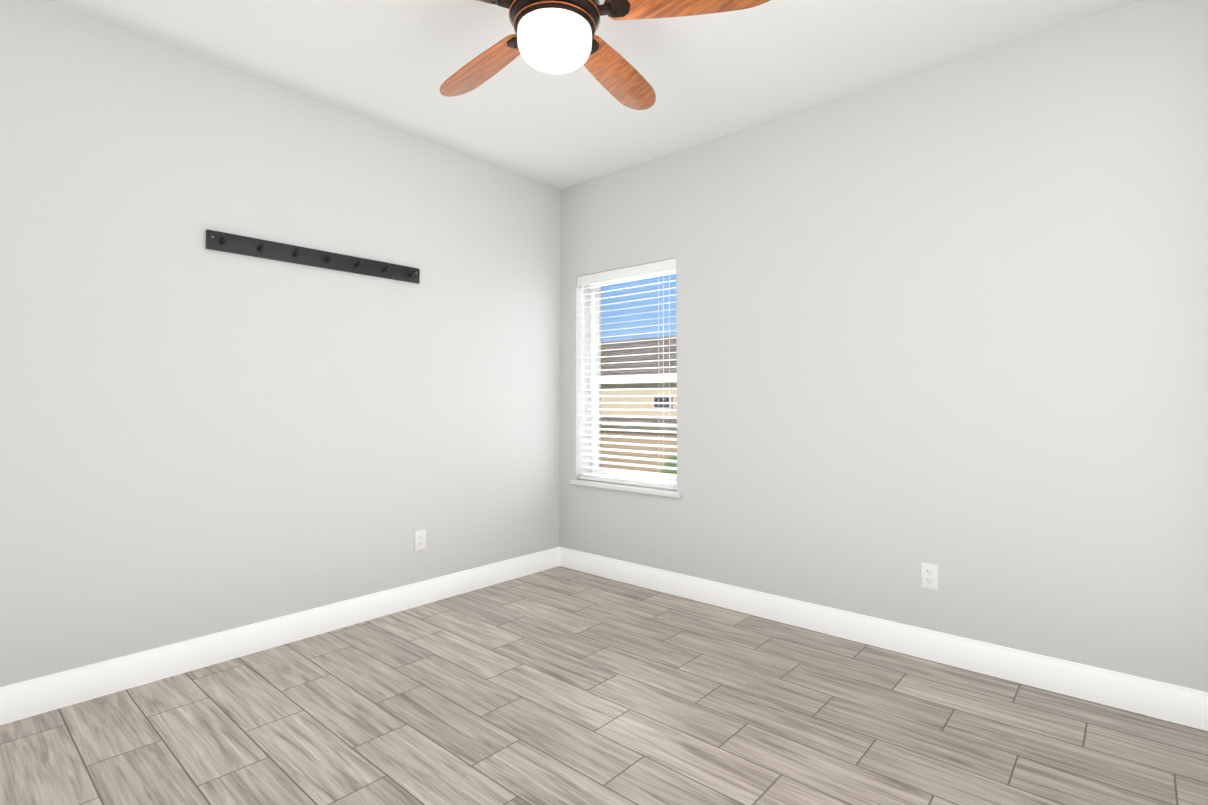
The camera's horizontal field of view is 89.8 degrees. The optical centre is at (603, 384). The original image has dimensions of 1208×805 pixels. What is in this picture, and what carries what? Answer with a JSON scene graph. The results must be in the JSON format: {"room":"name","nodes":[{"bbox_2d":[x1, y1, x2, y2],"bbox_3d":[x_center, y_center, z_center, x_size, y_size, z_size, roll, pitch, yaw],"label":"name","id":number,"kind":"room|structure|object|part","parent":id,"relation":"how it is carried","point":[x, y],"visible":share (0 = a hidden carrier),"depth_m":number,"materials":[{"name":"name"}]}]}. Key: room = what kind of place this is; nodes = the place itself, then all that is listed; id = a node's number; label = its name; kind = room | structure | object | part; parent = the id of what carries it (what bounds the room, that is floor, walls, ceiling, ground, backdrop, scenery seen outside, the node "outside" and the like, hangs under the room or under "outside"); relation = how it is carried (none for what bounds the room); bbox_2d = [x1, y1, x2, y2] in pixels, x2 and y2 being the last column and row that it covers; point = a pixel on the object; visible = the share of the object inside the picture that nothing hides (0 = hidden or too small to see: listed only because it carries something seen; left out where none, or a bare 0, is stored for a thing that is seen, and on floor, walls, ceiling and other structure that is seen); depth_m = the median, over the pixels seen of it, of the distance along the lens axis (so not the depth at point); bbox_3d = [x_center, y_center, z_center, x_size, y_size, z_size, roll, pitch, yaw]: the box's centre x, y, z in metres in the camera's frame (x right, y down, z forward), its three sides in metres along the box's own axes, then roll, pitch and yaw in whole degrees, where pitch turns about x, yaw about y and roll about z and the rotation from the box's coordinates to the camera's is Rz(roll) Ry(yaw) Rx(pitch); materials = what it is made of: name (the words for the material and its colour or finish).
{"room":"empty bedroom","nodes":[
{"label":"empty bedroom","id":0,"kind":"room"},
{"bbox_2d":[0,0,559,686],"bbox_3d":[-1.789,-0.106,2.934,0.250,2.740,4.661,-1,-2,41],"label":"wall","id":1,"kind":"structure","parent":0,"point":[198,438],"depth_m":2.82,"materials":[{"name":"white paint"}]},
{"bbox_2d":[0,547,558,724],"bbox_3d":[-1.689,1.195,2.810,0.016,0.132,4.161,-1,-2,41],"label":"baseboard","id":2,"kind":"structure","parent":1,"relation":"attached to","point":[30,698],"depth_m":2.79,"materials":[{"name":"white paint"}]},
{"bbox_2d":[206,229,419,283],"bbox_3d":[-1.418,-0.646,3.122,0.079,0.086,1.080,-1,-2,41],"label":"hook rail","id":3,"kind":"object","parent":1,"relation":"attached to","point":[239,244],"visible":1,"depth_m":3.06,"materials":[{"name":"black metal"}]},
{"bbox_2d":[415,530,425,550],"bbox_3d":[-1.069,0.909,3.530,0.007,0.115,0.070,-1,-2,41],"label":"electrical outlet","id":4,"kind":"object","parent":1,"relation":"attached to","point":[420,539],"visible":1,"depth_m":3.53,"materials":[{"name":"white plastic"}]},
{"bbox_2d":[47,0,1135,188],"bbox_3d":[-0.358,-1.586,1.720,4.058,0.150,4.661,-1,-2,41],"label":"ceiling","id":5,"kind":"structure","parent":0,"point":[395,64],"depth_m":2.75,"materials":[{"name":"white paint"}]},
{"bbox_2d":[440,0,769,109],"bbox_3d":[-0.179,-1.269,2.021,1.354,0.466,1.376,-1,-2,41],"label":"fan","id":6,"kind":"object","parent":5,"relation":"hanging from","point":[555,37],"visible":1,"depth_m":1.95,"materials":[{"name":"brown wood"}]},
{"bbox_3d":[-0.442,-1.200,2.288,0.604,0.036,0.167,-1,-2,41],"label":"blade","id":7,"kind":"part","parent":6,"relation":"part of","materials":[{"name":"brown wood"}]},
{"bbox_3d":[-0.546,-1.214,1.802,0.294,0.036,0.564,-1,-2,41],"label":"blade","id":8,"kind":"part","parent":6,"relation":"part of","materials":[{"name":"brown wood"}]},
{"bbox_3d":[-0.160,-1.326,1.977,0.297,0.356,0.297,-1,-2,41],"label":"motor","id":9,"kind":"part","parent":6,"relation":"part of","materials":[{"name":"brown metal"}]},
{"bbox_3d":[-0.160,-1.095,1.970,0.244,0.114,0.244,-1,-2,41],"label":"lamp shade","id":10,"kind":"part","parent":6,"relation":"part of","materials":[{"name":"white glass"}]},
{"bbox_3d":[0.041,-1.198,2.345,0.210,0.036,0.596,-1,-2,41],"label":"blade","id":11,"kind":"part","parent":6,"relation":"part of","materials":[{"name":"brown wood"}]},
{"bbox_3d":[0.254,-1.211,1.895,0.539,0.036,0.345,-1,-2,41],"label":"blade","id":12,"kind":"part","parent":6,"relation":"part of","materials":[{"name":"brown wood"}]},
{"bbox_2d":[0,566,1207,804],"bbox_3d":[-0.358,1.288,1.638,4.058,0.120,4.661,-1,-2,41],"label":"floor","id":13,"kind":"structure","parent":0,"point":[558,686],"depth_m":2.20,"materials":[{"name":"grey tile"}]},
{"bbox_2d":[559,0,1207,691],"bbox_3d":[1.097,-0.095,3.335,3.558,2.740,0.250,-1,-2,41],"label":"wall","id":14,"kind":"structure","parent":0,"point":[949,320],"depth_m":2.74,"materials":[{"name":"white paint"}]},
{"bbox_2d":[570,479,680,497],"bbox_3d":[0.177,0.684,4.060,0.930,0.034,0.222,-1,-2,41],"label":"window sill","id":15,"kind":"structure","parent":14,"relation":"attached to","point":[634,488],"depth_m":3.94,"materials":[{"name":"white stone"}]},
{"bbox_2d":[577,258,676,489],"bbox_3d":[0.195,-0.055,4.101,0.856,1.442,0.218,-1,-2,41],"label":"window blind","id":16,"kind":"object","parent":14,"relation":"in","point":[596,282],"depth_m":4.10,"materials":[{"name":"white plastic"}]},
{"bbox_2d":[559,547,1207,730],"bbox_3d":[1.009,1.206,3.198,3.558,0.132,0.016,-1,-2,41],"label":"baseboard","id":17,"kind":"structure","parent":14,"relation":"attached to","point":[1166,701],"depth_m":2.75,"materials":[{"name":"white paint"}]},
{"bbox_2d":[921,562,938,589],"bbox_3d":[1.497,0.882,2.784,0.070,0.115,0.007,-1,-2,41],"label":"electrical outlet","id":18,"kind":"object","parent":14,"relation":"attached to","point":[929,574],"visible":1,"depth_m":2.78,"materials":[{"name":"white plastic"}]},
{"label":"outside","id":19,"kind":"structure","parent":0,"visible":0},
{"bbox_3d":[4.416,3.426,17.294,70.000,0.295,24.250,-1,-2,41],"label":"yard","id":20,"kind":"structure","parent":19,"visible":0},
{"bbox_2d":[601,335,676,472],"bbox_3d":[5.629,0.585,21.788,30.800,5.630,10.020,-1,-2,41],"label":"neighboring house","id":21,"kind":"structure","parent":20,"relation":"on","point":[639,343],"depth_m":21.58,"materials":[{"name":"beige"}]},
{"bbox_2d":[661,455,676,473],"bbox_3d":[2.720,2.582,16.625,12.045,1.232,1.371,-1,-2,41],"label":"shrubs","id":22,"kind":"object","parent":20,"relation":"on","point":[669,464],"depth_m":16.92,"materials":[{"name":"green plant"}]}
]}

